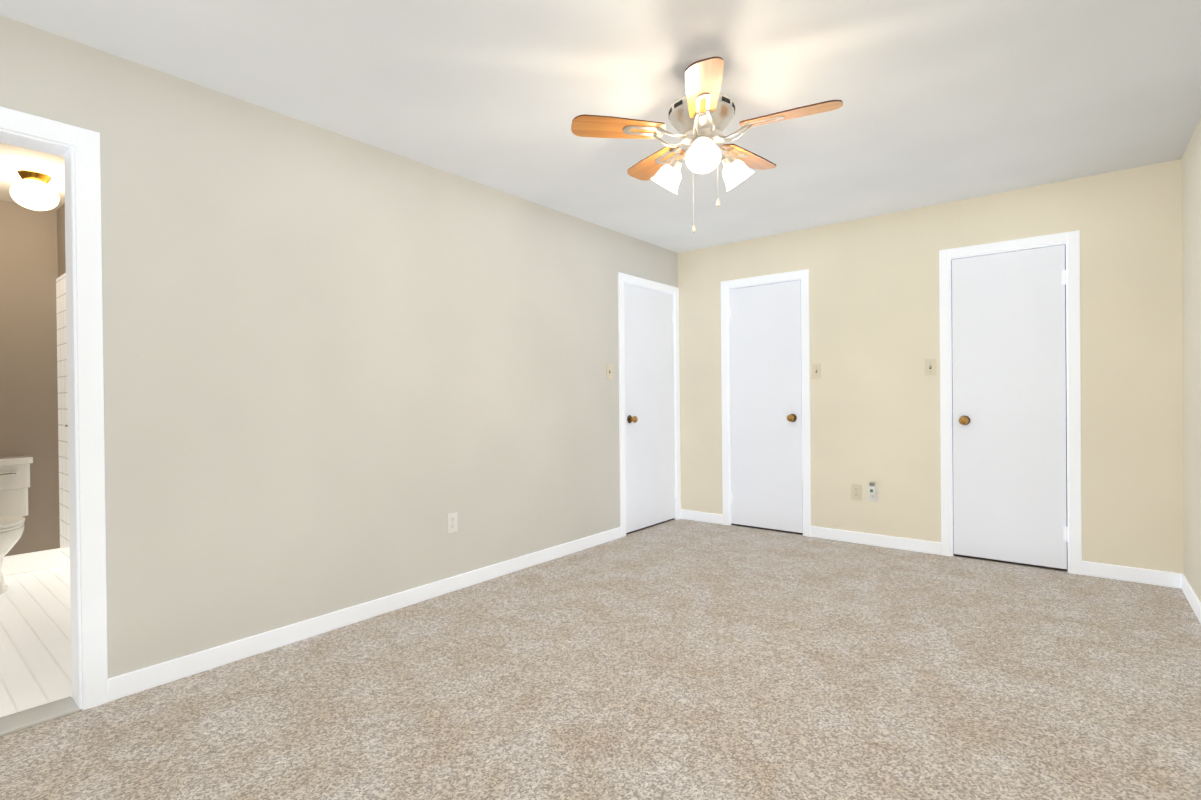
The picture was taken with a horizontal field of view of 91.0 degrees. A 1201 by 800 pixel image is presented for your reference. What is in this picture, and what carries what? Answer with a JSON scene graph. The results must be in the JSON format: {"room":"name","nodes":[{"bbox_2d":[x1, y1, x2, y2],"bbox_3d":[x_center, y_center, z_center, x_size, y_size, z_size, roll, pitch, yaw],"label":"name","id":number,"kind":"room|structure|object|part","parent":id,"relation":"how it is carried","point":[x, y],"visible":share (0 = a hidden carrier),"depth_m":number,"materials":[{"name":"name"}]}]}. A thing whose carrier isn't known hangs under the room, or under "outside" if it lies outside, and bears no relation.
{"room":"empty bedroom","nodes":[
{"label":"empty bedroom","id":0,"kind":"room"},
{"bbox_2d":[0,201,59,555],"bbox_3d":[-4.323,-0.070,3.394,0.120,2.440,2.030,0,0,39],"label":"wall","id":1,"kind":"structure","parent":0,"point":[28,344],"depth_m":3.95,"materials":[{"name":"brown paint"}]},
{"bbox_2d":[2,548,59,575],"bbox_3d":[-4.264,1.087,3.355,0.010,0.125,1.780,0,0,39],"label":"baseboard","id":2,"kind":"structure","parent":1,"relation":"attached to","point":[28,562],"depth_m":3.93,"materials":[{"name":"white wood"}]},
{"bbox_2d":[57,203,65,276],"bbox_3d":[-2.712,-0.086,3.325,2.480,2.440,0.120,0,0,39],"label":"wall","id":3,"kind":"structure","parent":0,"point":[61,240],"depth_m":3.97,"materials":[{"name":"beige paint"}]},
{"bbox_2d":[56,273,69,573],"bbox_3d":[-3.210,0.153,3.645,1.300,1.970,0.010,0,0,39],"label":"tile panel","id":4,"kind":"object","parent":3,"relation":"attached to","point":[62,422],"visible":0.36,"depth_m":3.94,"materials":[{"name":"white tile"}]},
{"bbox_2d":[0,15,677,678],"bbox_3d":[-1.066,-0.102,3.299,0.120,2.440,5.558,0,0,39],"label":"wall","id":5,"kind":"structure","parent":0,"point":[340,371],"depth_m":2.81,"materials":[{"name":"paint"}]},
{"bbox_2d":[0,696,78,735],"bbox_3d":[-2.186,1.129,1.893,0.142,0.014,0.760,0,0,39],"label":"sill","id":6,"kind":"structure","parent":5,"relation":"attached to","point":[26,718],"depth_m":2.10,"materials":[{"name":"white wood"}]},
{"bbox_2d":[0,106,107,709],"bbox_3d":[-2.191,0.074,1.884,0.136,2.125,0.920,0,0,39],"label":"door frame","id":7,"kind":"structure","parent":5,"relation":"attached to","point":[77,148],"depth_m":2.17,"materials":[{"name":"white wood"}]},
{"bbox_2d":[108,527,621,701],"bbox_3d":[-0.841,1.072,3.466,0.012,0.085,3.216,0,0,39],"label":"baseboard","id":8,"kind":"structure","parent":5,"relation":"attached to","point":[130,683],"depth_m":2.83,"materials":[{"name":"white wood"}]},
{"bbox_2d":[447,512,457,533],"bbox_3d":[-0.864,0.715,3.444,0.011,0.115,0.070,0,0,39],"label":"outlet","id":9,"kind":"object","parent":5,"relation":"attached to","point":[452,522],"visible":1,"depth_m":3.44,"materials":[{"name":"white plastic"}]},
{"bbox_2d":[606,364,612,378],"bbox_3d":[0.074,-0.220,4.613,0.019,0.115,0.070,0,0,39],"label":"light switch","id":10,"kind":"object","parent":5,"relation":"attached to","point":[609,372],"visible":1,"depth_m":4.61,"materials":[{"name":"beige plastic"}]},
{"bbox_2d":[618,272,680,537],"bbox_3d":[0.392,0.036,5.102,0.136,2.116,0.910,0,0,39],"label":"door frame","id":11,"kind":"structure","parent":5,"relation":"attached to","point":[643,283],"depth_m":4.87,"materials":[{"name":"white wood"}]},
{"bbox_2d":[624,283,676,534],"bbox_3d":[0.448,0.069,5.061,0.106,2.046,0.778,0,0,39],"label":"door","id":12,"kind":"structure","parent":5,"relation":"in","point":[649,320],"depth_m":5.05,"materials":[{"name":"white wood"}]},
{"bbox_2d":[0,519,1200,799],"bbox_3d":[0.324,1.159,2.276,3.557,0.100,5.678,0,0,39],"label":"floor carpet","id":13,"kind":"object","parent":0,"point":[680,659],"visible":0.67,"depth_m":2.21,"materials":[{"name":"beige carpet"}]},
{"bbox_2d":[0,0,1200,252],"bbox_3d":[-0.778,-1.374,3.000,6.157,0.100,5.879,0,0,39],"label":"ceiling","id":14,"kind":"structure","parent":0,"point":[950,100],"depth_m":2.50,"materials":[{"name":"paint"}]},
{"bbox_2d":[10,170,58,210],"bbox_3d":[-3.267,-1.200,3.410,0.208,0.201,0.208,0,0,39],"label":"bathroom ceiling light","id":15,"kind":"object","parent":14,"relation":"attached to","point":[32,190],"visible":1,"depth_m":3.36,"materials":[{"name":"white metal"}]},
{"bbox_2d":[571,57,842,232],"bbox_3d":[0.442,-1.017,2.418,1.023,0.633,1.008,0,0,39],"label":"ceiling fan","id":16,"kind":"object","parent":14,"relation":"hanging from","point":[701,112],"visible":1,"depth_m":2.33,"materials":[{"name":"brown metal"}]},
{"bbox_3d":[0.383,-0.935,2.430,0.390,0.124,0.429,0,0,39],"label":"lamp shade","id":17,"kind":"part","parent":16,"relation":"part of","materials":[{"name":"white glass"}]},
{"bbox_2d":[678,159,1183,573],"bbox_3d":[2.051,-0.139,4.438,3.557,2.440,0.120,0,0,39],"label":"wall","id":18,"kind":"structure","parent":0,"point":[874,310],"depth_m":4.15,"materials":[{"name":"paint"}]},
{"bbox_2d":[681,509,722,523],"bbox_3d":[0.906,1.046,5.287,0.433,0.085,0.012,0,0,39],"label":"baseboard","id":19,"kind":"structure","parent":18,"relation":"attached to","point":[685,514],"depth_m":5.28,"materials":[{"name":"white wood"}]},
{"bbox_2d":[728,280,802,534],"bbox_3d":[1.351,0.061,4.902,0.632,2.046,0.106,0,0,39],"label":"door","id":20,"kind":"structure","parent":18,"relation":"in","point":[766,493],"depth_m":4.90,"materials":[{"name":"white wood"}]},
{"bbox_2d":[721,269,810,536],"bbox_3d":[1.396,0.027,4.955,0.764,2.116,0.136,0,0,39],"label":"door frame","id":21,"kind":"structure","parent":18,"relation":"attached to","point":[801,275],"depth_m":4.83,"materials":[{"name":"white wood"}]},
{"bbox_2d":[812,364,820,378],"bbox_3d":[1.694,-0.226,4.636,0.070,0.115,0.019,0,0,39],"label":"light switch","id":22,"kind":"object","parent":18,"relation":"attached to","point":[816,371],"visible":1,"depth_m":4.64,"materials":[{"name":"beige plastic"}]},
{"bbox_2d":[851,484,861,499],"bbox_3d":[1.934,0.697,4.461,0.070,0.115,0.011,0,0,39],"label":"electrical outlet","id":23,"kind":"object","parent":18,"relation":"attached to","point":[856,491],"visible":1,"depth_m":4.46,"materials":[{"name":"beige plastic"}]},
{"bbox_2d":[868,482,877,501],"bbox_3d":[2.015,0.683,4.375,0.070,0.142,0.043,0,0,39],"label":"outlet","id":24,"kind":"object","parent":18,"relation":"attached to","point":[871,488],"depth_m":4.37,"materials":[{"name":"white plastic"}]},
{"bbox_3d":[2.025,0.697,4.388,0.070,0.115,0.011,0,0,39],"label":"back electrical outlet","id":25,"kind":"part","parent":24,"relation":"part of","materials":[{"name":"white plastic"}]},
{"bbox_2d":[811,526,940,554],"bbox_3d":[2.021,1.039,4.392,0.914,0.085,0.012,0,0,39],"label":"baseboard","id":26,"kind":"structure","parent":18,"relation":"attached to","point":[923,546],"depth_m":4.36,"materials":[{"name":"white wood"}]},
{"bbox_2d":[925,359,935,375],"bbox_3d":[2.313,-0.230,4.139,0.070,0.115,0.019,0,0,39],"label":"light switch","id":27,"kind":"object","parent":18,"relation":"attached to","point":[930,366],"visible":1,"depth_m":4.14,"materials":[{"name":"beige plastic"}]},
{"bbox_2d":[951,244,1067,571],"bbox_3d":[2.654,0.053,3.857,0.624,2.046,0.106,0,0,39],"label":"door","id":28,"kind":"structure","parent":18,"relation":"in","point":[1009,407],"depth_m":3.86,"materials":[{"name":"white wood"}]},
{"bbox_2d":[939,231,1081,574],"bbox_3d":[2.695,0.019,3.912,0.756,2.116,0.136,0,0,39],"label":"door frame","id":29,"kind":"structure","parent":18,"relation":"attached to","point":[1071,240],"depth_m":3.69,"materials":[{"name":"white wood"}]},
{"bbox_2d":[1082,561,1175,587],"bbox_3d":[3.131,1.032,3.501,0.437,0.085,0.012,0,0,39],"label":"baseboard","id":30,"kind":"structure","parent":18,"relation":"attached to","point":[1139,575],"depth_m":3.49,"materials":[{"name":"white wood"}]},
{"bbox_2d":[1181,118,1200,601],"bbox_3d":[1.614,-0.119,1.148,0.120,2.440,5.558,0,0,39],"label":"wall","id":31,"kind":"structure","parent":0,"point":[1191,251],"depth_m":3.08,"materials":[{"name":"paint"}]},
{"bbox_2d":[1176,573,1200,623],"bbox_3d":[1.611,1.058,1.242,0.016,0.085,5.438,0,0,39],"label":"baseboard","id":32,"kind":"structure","parent":31,"relation":"attached to","point":[1181,581],"depth_m":3.11,"materials":[{"name":"white wood"}]},
{"label":"outside","id":33,"kind":"structure","parent":0,"visible":0},
{"bbox_2d":[0,567,71,716],"bbox_3d":[-3.344,1.194,2.624,2.600,0.100,2.030,0,0,39],"label":"floor","id":34,"kind":"structure","parent":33,"point":[35,640],"depth_m":2.79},
{"bbox_2d":[0,455,32,594],"bbox_3d":[-3.701,0.757,3.514,0.681,0.777,0.516,0,0,39],"label":"toilet","id":35,"kind":"object","parent":34,"relation":"on","point":[14,478],"visible":1,"depth_m":3.71,"materials":[{"name":"white ceramic"}]}
]}

